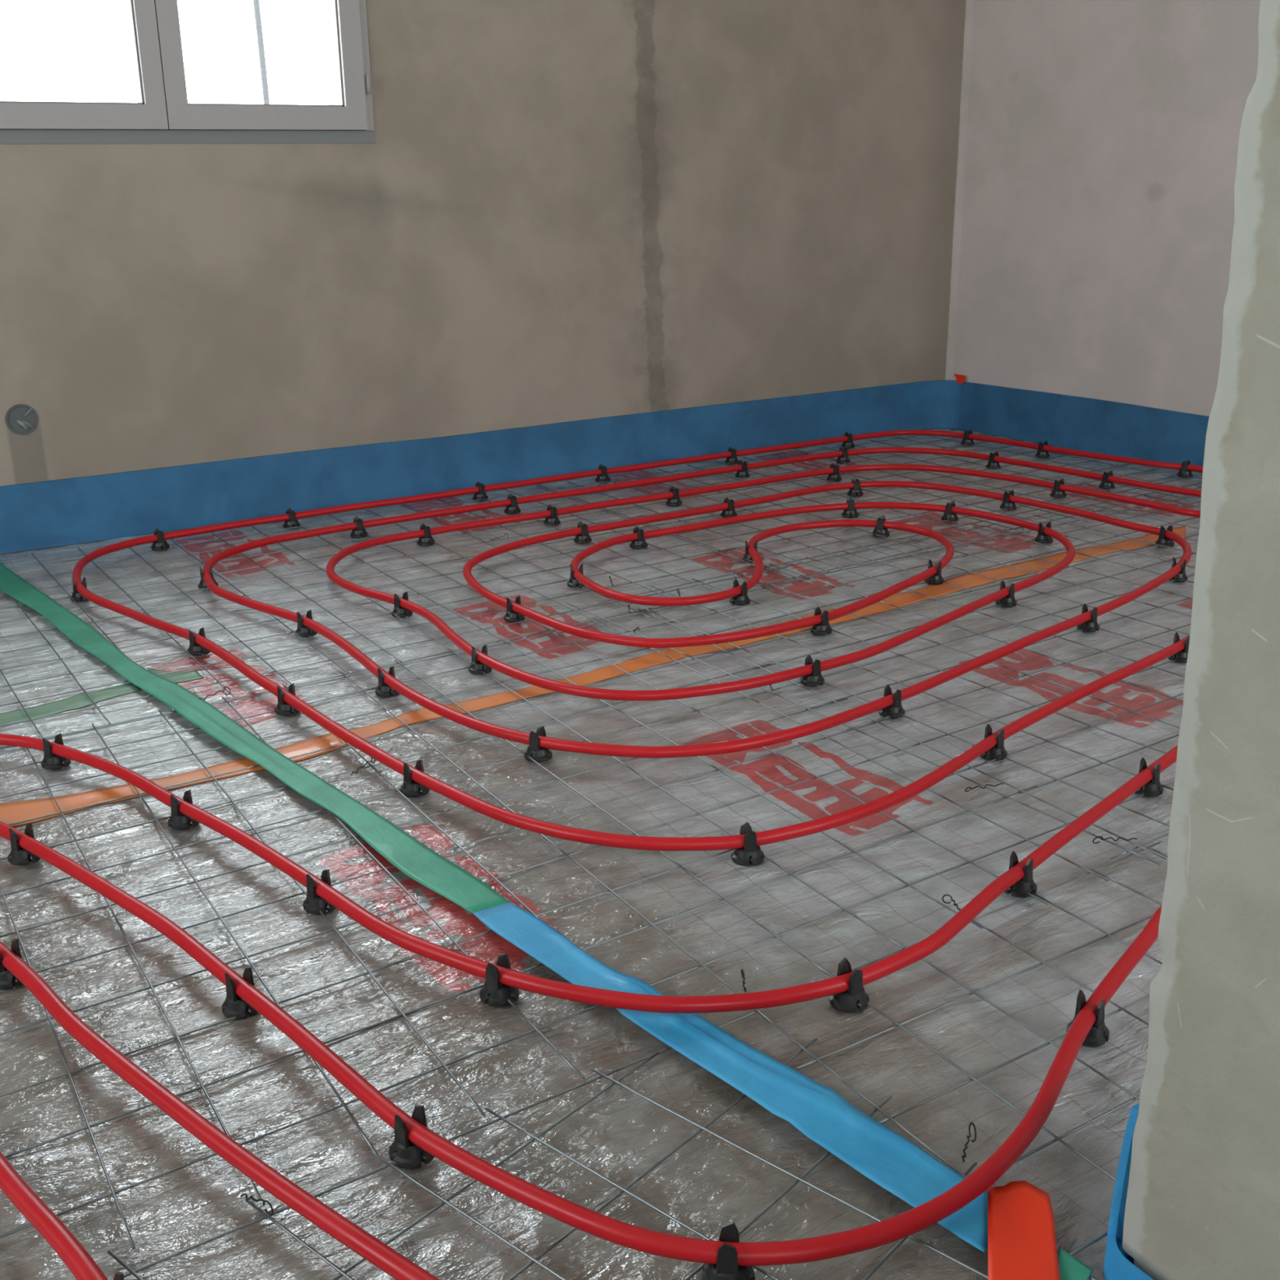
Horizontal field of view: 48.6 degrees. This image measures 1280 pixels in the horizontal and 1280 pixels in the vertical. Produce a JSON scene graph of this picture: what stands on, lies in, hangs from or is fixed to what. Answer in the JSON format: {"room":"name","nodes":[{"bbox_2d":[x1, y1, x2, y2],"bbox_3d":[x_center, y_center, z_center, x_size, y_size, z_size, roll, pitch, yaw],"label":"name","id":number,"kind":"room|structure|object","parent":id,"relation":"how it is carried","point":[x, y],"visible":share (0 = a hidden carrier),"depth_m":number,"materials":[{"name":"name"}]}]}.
{"room":"building under construction","nodes":[
{"label":"building under construction","id":0,"kind":"room"},
{"bbox_2d":[0,0,966,553],"bbox_3d":[-1.094,-1.435,3.223,5.350,2.380,0.300,-12,21,-30],"label":"wall","id":1,"kind":"structure","parent":0,"point":[556,211],"depth_m":3.64,"materials":[{"name":"paint"}]},
{"bbox_2d":[4,404,38,434],"bbox_3d":[-1.374,-0.490,3.154,0.068,0.068,0.011,-12,21,-30],"label":"junction box","id":2,"kind":"object","parent":1,"relation":"attached to","point":[14,415],"visible":1,"depth_m":3.16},
{"bbox_2d":[0,0,374,143],"bbox_3d":[-1.071,-1.633,3.014,0.975,1.092,0.090,-12,21,-30],"label":"window","id":3,"kind":"structure","parent":1,"relation":"in","point":[162,113],"depth_m":3.15,"materials":[{"name":"plastic"}]},
{"bbox_2d":[0,427,1202,1279],"bbox_3d":[0.390,0.391,1.373,5.400,0.012,5.210,-12,21,-30],"label":"floor","id":4,"kind":"structure","parent":0,"point":[709,1183],"depth_m":1.67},
{"bbox_2d":[0,682,142,725],"bbox_3d":[-0.926,0.104,2.277,0.247,0.005,0.068,-16,24,-38],"label":"tape","id":5,"kind":"object","parent":4,"relation":"on","point":[79,700],"visible":0.99,"depth_m":2.28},
{"bbox_2d":[147,667,204,682],"bbox_3d":[-0.800,0.057,2.419,0.084,0.004,0.113,-12,21,-30],"label":"tape","id":6,"kind":"object","parent":4,"relation":"on","point":[178,677],"visible":0.77,"depth_m":2.41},
{"bbox_2d":[0,941,439,1279],"bbox_3d":[-0.413,0.407,1.263,0.895,0.017,0.034,15,24,40],"label":"pipe","id":7,"kind":"object","parent":4,"relation":"on","point":[347,1233],"visible":1,"depth_m":1.20,"materials":[{"name":"red plastic"}]},
{"bbox_2d":[0,484,815,750],"bbox_3d":[-0.869,-0.073,2.796,2.251,0.007,1.229,-12,21,-30],"label":"wire mesh","id":8,"kind":"object","parent":4,"relation":"on","point":[577,515],"visible":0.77,"depth_m":2.84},
{"bbox_2d":[70,577,87,601],"bbox_3d":[-1.122,-0.104,2.839,0.040,0.044,0.041,-11,21,-28],"label":"clip","id":9,"kind":"object","parent":8,"relation":"attached to","point":[76,595],"visible":0.53,"depth_m":2.83,"materials":[{"name":"black plastic"}]},
{"bbox_2d":[151,528,169,551],"bbox_3d":[-1.091,-0.229,3.218,0.041,0.044,0.040,-15,23,-36],"label":"clip","id":10,"kind":"object","parent":8,"relation":"attached to","point":[161,544],"visible":1,"depth_m":3.21,"materials":[{"name":"black plastic"}]},
{"bbox_2d":[186,627,210,656],"bbox_3d":[-0.784,0.001,2.512,0.041,0.044,0.040,17,25,42],"label":"clip","id":11,"kind":"object","parent":8,"relation":"attached to","point":[194,649],"visible":0.68,"depth_m":2.50,"materials":[{"name":"black plastic"}]},
{"bbox_2d":[198,565,217,590],"bbox_3d":[-0.888,-0.130,2.908,0.040,0.044,0.041,-6,19,-16],"label":"clip","id":12,"kind":"object","parent":8,"relation":"attached to","point":[202,584],"visible":0.62,"depth_m":2.90,"materials":[{"name":"black plastic"}]},
{"bbox_2d":[0,562,509,913],"bbox_3d":[-0.827,0.058,2.380,0.079,0.006,2.085,-15,23,-36],"label":"tape","id":13,"kind":"object","parent":8,"relation":"on","point":[411,856],"visible":1,"depth_m":2.01,"materials":[{"name":"plastic"}]},
{"bbox_2d":[283,507,300,528],"bbox_3d":[-0.837,-0.293,3.400,0.041,0.044,0.040,-13,22,-33],"label":"clip","id":14,"kind":"object","parent":8,"relation":"attached to","point":[292,522],"visible":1,"depth_m":3.39,"materials":[{"name":"black plastic"}]},
{"bbox_2d":[294,609,317,637],"bbox_3d":[-0.614,-0.032,2.602,0.040,0.044,0.041,-16,24,-39],"label":"clip","id":15,"kind":"object","parent":8,"relation":"attached to","point":[303,631],"visible":0.72,"depth_m":2.59,"materials":[{"name":"black plastic"}]},
{"bbox_2d":[350,516,368,537],"bbox_3d":[-0.657,-0.264,3.306,0.041,0.044,0.040,-13,22,-32],"label":"clip","id":16,"kind":"object","parent":8,"relation":"attached to","point":[360,531],"visible":1,"depth_m":3.30,"materials":[{"name":"black plastic"}]},
{"bbox_2d":[391,591,413,617],"bbox_3d":[-0.455,-0.069,2.708,0.040,0.044,0.041,-17,24,-40],"label":"clip","id":17,"kind":"object","parent":8,"relation":"attached to","point":[402,612],"visible":0.79,"depth_m":2.70,"materials":[{"name":"black plastic"}]},
{"bbox_2d":[417,523,435,546],"bbox_3d":[-0.488,-0.241,3.228,0.041,0.044,0.040,-14,23,-35],"label":"clip","id":18,"kind":"object","parent":8,"relation":"attached to","point":[427,540],"visible":1,"depth_m":3.22,"materials":[{"name":"black plastic"}]},
{"bbox_2d":[472,481,488,501],"bbox_3d":[-0.413,-0.385,3.660,0.041,0.044,0.040,-12,22,-31],"label":"clip","id":19,"kind":"object","parent":8,"relation":"attached to","point":[482,494],"visible":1,"depth_m":3.65,"materials":[{"name":"black plastic"}]},
{"bbox_2d":[504,493,520,513],"bbox_3d":[-0.317,-0.339,3.518,0.041,0.044,0.040,-12,21,-30],"label":"clip","id":20,"kind":"object","parent":8,"relation":"attached to","point":[513,507],"visible":1,"depth_m":3.51,"materials":[{"name":"black plastic"}]},
{"bbox_2d":[503,595,524,622],"bbox_3d":[-0.237,-0.060,2.672,0.040,0.044,0.041,-14,22,-34],"label":"clip","id":21,"kind":"object","parent":8,"relation":"attached to","point":[510,615],"visible":0.7,"depth_m":2.66,"materials":[{"name":"black plastic"}]},
{"bbox_2d":[543,504,560,525],"bbox_3d":[-0.211,-0.300,3.396,0.041,0.044,0.040,-14,22,-34],"label":"clip","id":22,"kind":"object","parent":8,"relation":"attached to","point":[553,520],"visible":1,"depth_m":3.39,"materials":[{"name":"black plastic"}]},
{"bbox_2d":[567,564,585,587],"bbox_3d":[-0.129,-0.133,2.886,0.040,0.044,0.041,-5,19,-14],"label":"clip","id":23,"kind":"object","parent":8,"relation":"attached to","point":[573,582],"visible":0.61,"depth_m":2.88,"materials":[{"name":"black plastic"}]},
{"bbox_2d":[573,520,591,543],"bbox_3d":[-0.131,-0.246,3.228,0.041,0.044,0.040,-12,21,-30],"label":"clip","id":24,"kind":"object","parent":8,"relation":"attached to","point":[584,536],"visible":1,"depth_m":3.22,"materials":[{"name":"black plastic"}]},
{"bbox_2d":[629,526,648,549],"bbox_3d":[-0.003,-0.231,3.177,0.041,0.044,0.040,-12,21,-30],"label":"clip","id":25,"kind":"object","parent":8,"relation":"attached to","point":[640,543],"visible":1,"depth_m":3.17,"materials":[{"name":"black plastic"}]},
{"bbox_2d":[729,578,750,604],"bbox_3d":[0.195,-0.095,2.761,0.040,0.044,0.041,13,23,35],"label":"clip","id":26,"kind":"object","parent":8,"relation":"attached to","point":[743,598],"visible":0.82,"depth_m":2.75,"materials":[{"name":"black plastic"}]},
{"bbox_2d":[742,540,757,563],"bbox_3d":[0.240,-0.193,3.054,0.040,0.044,0.041,-1,18,0],"label":"clip","id":27,"kind":"object","parent":8,"relation":"attached to","point":[746,556],"visible":0.5,"depth_m":3.04,"materials":[{"name":"black plastic"}]},
{"bbox_2d":[388,1105,434,1168],"bbox_3d":[-0.197,0.423,1.217,0.040,0.044,0.041,-18,25,-42],"label":"clip","id":28,"kind":"object","parent":4,"relation":"on","point":[406,1155],"visible":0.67,"depth_m":1.21,"materials":[{"name":"black plastic"}]},
{"bbox_2d":[479,953,519,1007],"bbox_3d":[-0.145,0.345,1.450,0.041,0.044,0.040,9,21,27],"label":"clip","id":29,"kind":"object","parent":4,"relation":"on","point":[494,993],"visible":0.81,"depth_m":1.44,"materials":[{"name":"black plastic"}]},
{"bbox_2d":[0,608,1166,1279],"bbox_3d":[-0.397,0.260,1.774,1.835,0.007,1.283,-12,21,-30],"label":"wire mesh","id":30,"kind":"object","parent":4,"relation":"on","point":[177,1037],"visible":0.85,"depth_m":1.70,"materials":[{"name":"metal"}]},
{"bbox_2d":[0,938,22,989],"bbox_3d":[-0.665,0.338,1.492,0.040,0.044,0.041,-17,25,-41],"label":"clip","id":31,"kind":"object","parent":30,"relation":"attached to","point":[7,980],"visible":0.36,"depth_m":1.48,"materials":[{"name":"black plastic"}]},
{"bbox_2d":[8,822,40,866],"bbox_3d":[-0.765,0.251,1.757,0.041,0.044,0.040,15,24,39],"label":"clip","id":32,"kind":"object","parent":30,"relation":"attached to","point":[19,856],"visible":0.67,"depth_m":1.75,"materials":[{"name":"black plastic"}]},
{"bbox_2d":[40,733,71,769],"bbox_3d":[-0.842,0.158,2.038,0.041,0.044,0.040,11,21,31],"label":"clip","id":33,"kind":"object","parent":30,"relation":"attached to","point":[51,761],"visible":0.74,"depth_m":2.03,"materials":[{"name":"black plastic"}]},
{"bbox_2d":[168,790,199,830],"bbox_3d":[-0.596,0.219,1.846,0.041,0.044,0.040,14,24,38],"label":"clip","id":34,"kind":"object","parent":30,"relation":"attached to","point":[178,820],"visible":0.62,"depth_m":1.84,"materials":[{"name":"black plastic"}]},
{"bbox_2d":[222,967,258,1019],"bbox_3d":[-0.404,0.354,1.434,0.040,0.044,0.041,-16,24,-38],"label":"clip","id":35,"kind":"object","parent":30,"relation":"attached to","point":[233,1005],"visible":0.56,"depth_m":1.42,"materials":[{"name":"black plastic"}]},
{"bbox_2d":[275,683,299,715],"bbox_3d":[-0.555,0.091,2.229,0.040,0.044,0.041,-15,23,-37],"label":"clip","id":36,"kind":"object","parent":30,"relation":"attached to","point":[282,708],"visible":0.58,"depth_m":2.22,"materials":[{"name":"black plastic"}]},
{"bbox_2d":[302,869,336,915],"bbox_3d":[-0.369,0.287,1.632,0.040,0.044,0.041,-17,24,-40],"label":"clip","id":37,"kind":"object","parent":30,"relation":"attached to","point":[313,903],"visible":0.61,"depth_m":1.62,"materials":[{"name":"black plastic"}]},
{"bbox_2d":[375,666,399,697],"bbox_3d":[-0.411,0.065,2.304,0.040,0.044,0.041,-12,22,-31],"label":"clip","id":38,"kind":"object","parent":30,"relation":"attached to","point":[383,690],"visible":0.61,"depth_m":2.29,"materials":[{"name":"black plastic"}]},
{"bbox_2d":[400,760,429,797],"bbox_3d":[-0.308,0.186,1.935,0.040,0.044,0.041,-15,23,-37],"label":"clip","id":39,"kind":"object","parent":30,"relation":"attached to","point":[411,788],"visible":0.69,"depth_m":1.93,"materials":[{"name":"black plastic"}]},
{"bbox_2d":[468,644,492,674],"bbox_3d":[-0.271,0.031,2.400,0.040,0.044,0.041,-11,21,-29],"label":"clip","id":40,"kind":"object","parent":30,"relation":"attached to","point":[476,667],"visible":0.73,"depth_m":2.39,"materials":[{"name":"black plastic"}]},
{"bbox_2d":[524,725,552,762],"bbox_3d":[-0.147,0.148,2.042,0.041,0.044,0.040,8,20,24],"label":"clip","id":41,"kind":"object","parent":30,"relation":"attached to","point":[539,754],"visible":0.86,"depth_m":2.03,"materials":[{"name":"black plastic"}]},
{"bbox_2d":[472,902,987,1252],"bbox_3d":[0.059,0.381,1.363,0.065,0.010,0.702,-16,24,-38],"label":"tape","id":42,"kind":"object","parent":30,"relation":"on","point":[889,1159],"visible":0.94,"depth_m":1.29,"materials":[{"name":"plastic"}]},
{"bbox_2d":[731,821,764,866],"bbox_3d":[0.132,0.247,1.731,0.041,0.044,0.040,-5,19,-13],"label":"clip","id":43,"kind":"object","parent":30,"relation":"attached to","point":[752,854],"visible":0.94,"depth_m":1.72,"materials":[{"name":"black plastic"}]},
{"bbox_2d":[1004,851,1037,897],"bbox_3d":[0.443,0.270,1.649,0.040,0.044,0.041,14,23,38],"label":"clip","id":44,"kind":"object","parent":30,"relation":"attached to","point":[1026,885],"visible":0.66,"depth_m":1.64,"materials":[{"name":"black plastic"}]},
{"bbox_2d":[107,1037,1075,1279],"bbox_3d":[-0.290,0.597,0.753,0.928,0.006,1.587,16,25,41],"label":"wire mesh","id":45,"kind":"object","parent":4,"relation":"on","point":[126,1267],"visible":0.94,"depth_m":1.16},
{"bbox_2d":[113,1271,124,1279],"bbox_3d":[-0.388,0.485,1.035,0.040,0.044,0.041,-15,23,-36],"label":"clip","id":46,"kind":"object","parent":45,"relation":"attached to","point":[118,1276],"visible":1,"depth_m":1.03,"materials":[{"name":"black plastic"}]},
{"bbox_2d":[0,1151,108,1279],"bbox_3d":[-0.460,0.460,1.106,0.022,0.017,0.392,-17,24,-40],"label":"pipe","id":47,"kind":"object","parent":46,"relation":"on","point":[46,1223],"visible":1,"depth_m":1.10,"materials":[{"name":"red plastic"}]},
{"bbox_2d":[240,1192,273,1215],"bbox_3d":[-0.311,0.455,1.152,0.042,0.013,0.004,13,23,36],"label":"wire","id":48,"kind":"object","parent":45,"relation":"attached to","point":[243,1194],"visible":1,"depth_m":1.15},
{"bbox_2d":[961,1122,976,1162],"bbox_3d":[0.280,0.425,1.201,0.007,0.024,0.028,9,21,27],"label":"wire","id":49,"kind":"object","parent":45,"relation":"attached to","point":[971,1123],"visible":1,"depth_m":1.20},
{"bbox_2d":[0,525,1186,826],"bbox_3d":[0.220,-0.009,2.580,2.645,0.009,0.107,-13,22,-32],"label":"tape","id":50,"kind":"object","parent":4,"relation":"on","point":[15,811],"visible":0.69,"depth_m":2.28,"materials":[{"name":"plastic"}]},
{"bbox_2d":[0,429,1203,1266],"bbox_3d":[0.413,-0.077,2.689,3.145,0.018,2.646,-12,21,-30],"label":"pipe","id":51,"kind":"object","parent":4,"relation":"on","point":[904,1224],"visible":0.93,"depth_m":2.02,"materials":[{"name":"red plastic"}]},
{"bbox_2d":[0,380,1209,554],"bbox_3d":[0.350,0.305,1.381,5.350,0.156,5.108,-12,21,-30],"label":"strip","id":52,"kind":"object","parent":4,"relation":"on","point":[44,514],"visible":0.94,"depth_m":3.86,"materials":[{"name":"plastic"}]},
{"bbox_2d":[701,1221,755,1279],"bbox_3d":[0.067,0.467,1.074,0.041,0.044,0.040,1,18,6],"label":"clip","id":53,"kind":"object","parent":4,"relation":"on","point":[726,1268],"visible":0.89,"depth_m":1.06,"materials":[{"name":"black plastic"}]},
{"bbox_2d":[828,957,869,1013],"bbox_3d":[0.212,0.346,1.430,0.041,0.044,0.040,-11,21,-29],"label":"clip","id":54,"kind":"object","parent":4,"relation":"on","point":[847,1002],"visible":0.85,"depth_m":1.42,"materials":[{"name":"black plastic"}]},
{"bbox_2d":[535,429,1202,582],"bbox_3d":[0.656,-0.399,3.715,1.530,0.007,1.105,-12,21,-30],"label":"wire mesh","id":55,"kind":"object","parent":4,"relation":"on","point":[1111,514],"visible":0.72,"depth_m":3.60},
{"bbox_2d":[595,463,610,482],"bbox_3d":[-0.102,-0.455,3.856,0.041,0.044,0.040,-11,21,-28],"label":"clip","id":56,"kind":"object","parent":55,"relation":"attached to","point":[603,477],"visible":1,"depth_m":3.85,"materials":[{"name":"black plastic"}]},
{"bbox_2d":[666,485,682,506],"bbox_3d":[0.086,-0.364,3.574,0.041,0.044,0.040,-12,21,-30],"label":"clip","id":57,"kind":"object","parent":55,"relation":"attached to","point":[674,501],"visible":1,"depth_m":3.56,"materials":[{"name":"black plastic"}]},
{"bbox_2d":[720,497,737,517],"bbox_3d":[0.216,-0.323,3.448,0.041,0.044,0.040,-12,21,-30],"label":"clip","id":58,"kind":"object","parent":55,"relation":"attached to","point":[731,512],"visible":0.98,"depth_m":3.44,"materials":[{"name":"black plastic"}]},
{"bbox_2d":[724,447,738,464],"bbox_3d":[0.264,-0.530,4.068,0.041,0.044,0.040,-10,20,-26],"label":"clip","id":59,"kind":"object","parent":55,"relation":"attached to","point":[733,460],"visible":0.98,"depth_m":4.06,"materials":[{"name":"black plastic"}]},
{"bbox_2d":[735,459,750,478],"bbox_3d":[0.281,-0.470,3.888,0.041,0.044,0.040,-13,22,-32],"label":"clip","id":60,"kind":"object","parent":55,"relation":"attached to","point":[741,474],"visible":1,"depth_m":3.88,"materials":[{"name":"black plastic"}]},
{"bbox_2d":[826,462,841,481],"bbox_3d":[0.525,-0.454,3.830,0.041,0.044,0.040,-9,20,-24],"label":"clip","id":61,"kind":"object","parent":55,"relation":"attached to","point":[836,477],"visible":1,"depth_m":3.82,"materials":[{"name":"black plastic"}]},
{"bbox_2d":[835,445,850,463],"bbox_3d":[0.582,-0.531,4.059,0.041,0.044,0.040,-8,20,-21],"label":"clip","id":62,"kind":"object","parent":55,"relation":"attached to","point":[844,458],"visible":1,"depth_m":4.05,"materials":[{"name":"black plastic"}]},
{"bbox_2d":[841,431,854,448],"bbox_3d":[0.629,-0.605,4.281,0.041,0.044,0.040,-10,20,-26],"label":"clip","id":63,"kind":"object","parent":55,"relation":"attached to","point":[849,443],"visible":0.94,"depth_m":4.27,"materials":[{"name":"black plastic"}]},
{"bbox_2d":[841,496,858,517],"bbox_3d":[0.509,-0.322,3.432,0.041,0.044,0.040,-3,19,-8],"label":"clip","id":64,"kind":"object","parent":55,"relation":"attached to","point":[851,512],"visible":1,"depth_m":3.42,"materials":[{"name":"black plastic"}]},
{"bbox_2d":[847,476,863,496],"bbox_3d":[0.556,-0.396,3.656,0.041,0.044,0.040,-5,19,-12],"label":"clip","id":65,"kind":"object","parent":55,"relation":"attached to","point":[856,491],"visible":1,"depth_m":3.65,"materials":[{"name":"black plastic"}]},
{"bbox_2d":[941,500,958,521],"bbox_3d":[0.741,-0.309,3.384,0.041,0.044,0.040,11,22,31],"label":"clip","id":66,"kind":"object","parent":55,"relation":"attached to","point":[948,515],"visible":1,"depth_m":3.38,"materials":[{"name":"black plastic"}]},
{"bbox_2d":[960,429,974,445],"bbox_3d":[0.994,-0.615,4.294,0.041,0.044,0.040,16,25,41],"label":"clip","id":67,"kind":"object","parent":55,"relation":"attached to","point":[966,440],"visible":1,"depth_m":4.28,"materials":[{"name":"black plastic"}]},
{"bbox_2d":[986,451,1000,469],"bbox_3d":[0.989,-0.504,3.962,0.040,0.044,0.041,-15,23,-37],"label":"clip","id":68,"kind":"object","parent":55,"relation":"attached to","point":[991,463],"visible":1,"depth_m":3.95,"materials":[{"name":"black plastic"}]},
{"bbox_2d":[1000,489,1016,510],"bbox_3d":[0.907,-0.346,3.488,0.040,0.044,0.041,-15,23,-37],"label":"clip","id":69,"kind":"object","parent":55,"relation":"attached to","point":[1006,504],"visible":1,"depth_m":3.48,"materials":[{"name":"black plastic"}]},
{"bbox_2d":[1035,440,1049,457],"bbox_3d":[1.166,-0.553,4.104,0.040,0.044,0.041,-13,22,-33],"label":"clip","id":70,"kind":"object","parent":55,"relation":"attached to","point":[1041,453],"visible":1,"depth_m":4.09,"materials":[{"name":"black plastic"}]},
{"bbox_2d":[1049,478,1066,497],"bbox_3d":[1.065,-0.387,3.605,0.040,0.044,0.041,-16,24,-38],"label":"clip","id":71,"kind":"object","parent":55,"relation":"attached to","point":[1056,493],"visible":1,"depth_m":3.60,"materials":[{"name":"black plastic"}]},
{"bbox_2d":[1098,470,1115,488],"bbox_3d":[1.219,-0.418,3.694,0.040,0.044,0.041,-15,23,-37],"label":"clip","id":72,"kind":"object","parent":55,"relation":"attached to","point":[1105,484],"visible":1,"depth_m":3.69,"materials":[{"name":"black plastic"}]},
{"bbox_2d":[1176,459,1192,477],"bbox_3d":[1.469,-0.463,3.817,0.041,0.044,0.040,12,22,34],"label":"clip","id":73,"kind":"object","parent":55,"relation":"attached to","point":[1184,472],"visible":1,"depth_m":3.81,"materials":[{"name":"black plastic"}]},
{"bbox_2d":[871,515,889,537],"bbox_3d":[0.553,-0.262,3.251,0.041,0.044,0.040,7,20,23],"label":"clip","id":74,"kind":"object","parent":4,"relation":"on","point":[878,530],"visible":1,"depth_m":3.24,"materials":[{"name":"black plastic"}]},
{"bbox_2d":[565,475,1201,865],"bbox_3d":[1.051,-0.076,2.727,2.003,0.007,1.488,-12,21,-30],"label":"wire mesh","id":75,"kind":"object","parent":4,"relation":"on","point":[1056,520],"visible":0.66,"depth_m":2.58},
{"bbox_2d":[800,654,824,686],"bbox_3d":[0.282,0.049,2.322,0.041,0.044,0.040,-13,22,-33],"label":"clip","id":76,"kind":"object","parent":75,"relation":"attached to","point":[815,679],"visible":0.87,"depth_m":2.31,"materials":[{"name":"black plastic"}]},
{"bbox_2d":[809,606,831,635],"bbox_3d":[0.330,-0.036,2.577,0.041,0.044,0.040,-14,22,-34],"label":"clip","id":77,"kind":"object","parent":75,"relation":"attached to","point":[824,628],"visible":0.91,"depth_m":2.57,"materials":[{"name":"black plastic"}]},
{"bbox_2d":[878,684,905,718],"bbox_3d":[0.389,0.093,2.184,0.041,0.044,0.040,-16,24,-39],"label":"clip","id":78,"kind":"object","parent":75,"relation":"attached to","point":[893,711],"visible":0.72,"depth_m":2.17,"materials":[{"name":"black plastic"}]},
{"bbox_2d":[924,559,943,584],"bbox_3d":[0.598,-0.140,2.879,0.040,0.044,0.041,10,21,30],"label":"clip","id":79,"kind":"object","parent":75,"relation":"attached to","point":[936,579],"visible":0.72,"depth_m":2.87,"materials":[{"name":"black plastic"}]},
{"bbox_2d":[979,724,1007,760],"bbox_3d":[0.506,0.145,2.026,0.040,0.044,0.041,15,24,40],"label":"clip","id":80,"kind":"object","parent":75,"relation":"attached to","point":[997,752],"visible":0.56,"depth_m":2.02,"materials":[{"name":"black plastic"}]},
{"bbox_2d":[995,580,1017,607],"bbox_3d":[0.706,-0.090,2.728,0.040,0.044,0.041,15,24,39],"label":"clip","id":81,"kind":"object","parent":75,"relation":"attached to","point":[1008,601],"visible":0.74,"depth_m":2.72,"materials":[{"name":"black plastic"}]},
{"bbox_2d":[1034,521,1053,543],"bbox_3d":[0.907,-0.243,3.179,0.040,0.044,0.041,-7,19,-18],"label":"clip","id":82,"kind":"object","parent":75,"relation":"attached to","point":[1042,538],"visible":0.92,"depth_m":3.17,"materials":[{"name":"black plastic"}]},
{"bbox_2d":[1076,603,1099,631],"bbox_3d":[0.816,-0.042,2.575,0.041,0.044,0.040,-17,24,-40],"label":"clip","id":83,"kind":"object","parent":75,"relation":"attached to","point":[1091,625],"visible":0.72,"depth_m":2.56,"materials":[{"name":"black plastic"}]},
{"bbox_2d":[1134,757,1163,796],"bbox_3d":[0.684,0.182,1.906,0.040,0.044,0.041,15,24,40],"label":"clip","id":84,"kind":"object","parent":75,"relation":"attached to","point":[1153,788],"visible":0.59,"depth_m":1.90,"materials":[{"name":"black plastic"}]},
{"bbox_2d":[1155,524,1174,546],"bbox_3d":[1.163,-0.232,3.136,0.040,0.044,0.041,-8,20,-20],"label":"clip","id":85,"kind":"object","parent":75,"relation":"attached to","point":[1162,540],"visible":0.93,"depth_m":3.13,"materials":[{"name":"black plastic"}]},
{"bbox_2d":[1168,556,1187,582],"bbox_3d":[1.091,-0.144,2.872,0.040,0.044,0.041,12,22,34],"label":"clip","id":86,"kind":"object","parent":75,"relation":"attached to","point":[1178,578],"visible":0.57,"depth_m":2.86,"materials":[{"name":"black plastic"}]},
{"bbox_2d":[1168,632,1190,662],"bbox_3d":[0.921,0.011,2.413,0.040,0.044,0.041,16,25,41],"label":"clip","id":87,"kind":"object","parent":75,"relation":"attached to","point":[1181,656],"visible":0.47,"depth_m":2.40,"materials":[{"name":"black plastic"}]},
{"bbox_2d":[754,846,1168,1279],"bbox_3d":[0.642,0.371,1.397,0.920,0.006,0.635,-12,21,-30],"label":"wire mesh","id":88,"kind":"object","parent":4,"relation":"on","point":[1052,1042],"visible":0.59,"depth_m":1.35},
{"bbox_2d":[1066,989,1109,1047],"bbox_3d":[0.435,0.363,1.372,0.040,0.044,0.041,13,23,35],"label":"clip","id":89,"kind":"object","parent":88,"relation":"attached to","point":[1099,1033],"visible":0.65,"depth_m":1.36,"materials":[{"name":"black plastic"}]},
{"bbox_2d":[987,1180,1060,1279],"bbox_3d":[0.295,0.468,1.091,0.052,0.006,0.153,4,19,13],"label":"tape","id":90,"kind":"object","parent":4,"relation":"on","point":[1022,1241],"visible":1,"depth_m":1.11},
{"bbox_2d":[1057,1247,1093,1279],"bbox_3d":[0.324,0.479,1.073,0.030,0.001,0.045,12,22,33],"label":"tape","id":91,"kind":"object","parent":4,"relation":"on","point":[1070,1268],"visible":1,"depth_m":1.08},
{"bbox_2d":[945,0,1260,448],"bbox_3d":[2.564,-1.173,2.291,0.541,2.380,5.230,-12,21,-30],"label":"wall","id":92,"kind":"structure","parent":0,"point":[1099,140],"depth_m":3.99,"materials":[{"name":"paint"}]},
{"bbox_2d":[954,373,965,383],"bbox_3d":[1.017,-0.832,4.517,0.003,0.027,0.049,-13,22,-33],"label":"tape","id":93,"kind":"object","parent":92,"relation":"attached to","point":[959,378],"visible":1,"depth_m":4.51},
{"bbox_2d":[1133,1258,1161,1279],"bbox_3d":[1.060,0.775,0.162,0.174,0.060,2.344,-12,21,-30],"label":"wall","id":94,"kind":"structure","parent":0,"point":[1136,1264],"depth_m":1.05,"materials":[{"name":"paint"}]},
{"bbox_2d":[1103,1102,1153,1279],"bbox_3d":[1.018,0.702,0.193,0.190,0.135,2.276,-12,21,-30],"label":"strip","id":95,"kind":"object","parent":94,"relation":"attached to","point":[1118,1264],"visible":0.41,"depth_m":1.07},
{"bbox_2d":[1122,0,1279,1279],"bbox_3d":[1.035,-0.356,-0.203,0.188,2.322,2.371,-12,21,-30],"label":"wall partition","id":96,"kind":"structure","parent":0,"point":[1202,1202],"depth_m":0.92,"materials":[{"name":"paint"}]},
{"label":"outside","id":97,"kind":"structure","parent":0,"visible":0},
{"bbox_3d":[-3.034,-1.215,6.482,16.000,0.020,6.880,-12,21,-30],"label":"ground","id":98,"kind":"structure","parent":97,"visible":0},
{"bbox_2d":[253,0,270,104],"bbox_3d":[-1.068,-1.803,3.936,0.026,2.630,0.018,-12,21,-30],"label":"pole","id":99,"kind":"object","parent":98,"relation":"on","point":[255,2],"visible":0.2,"depth_m":3.98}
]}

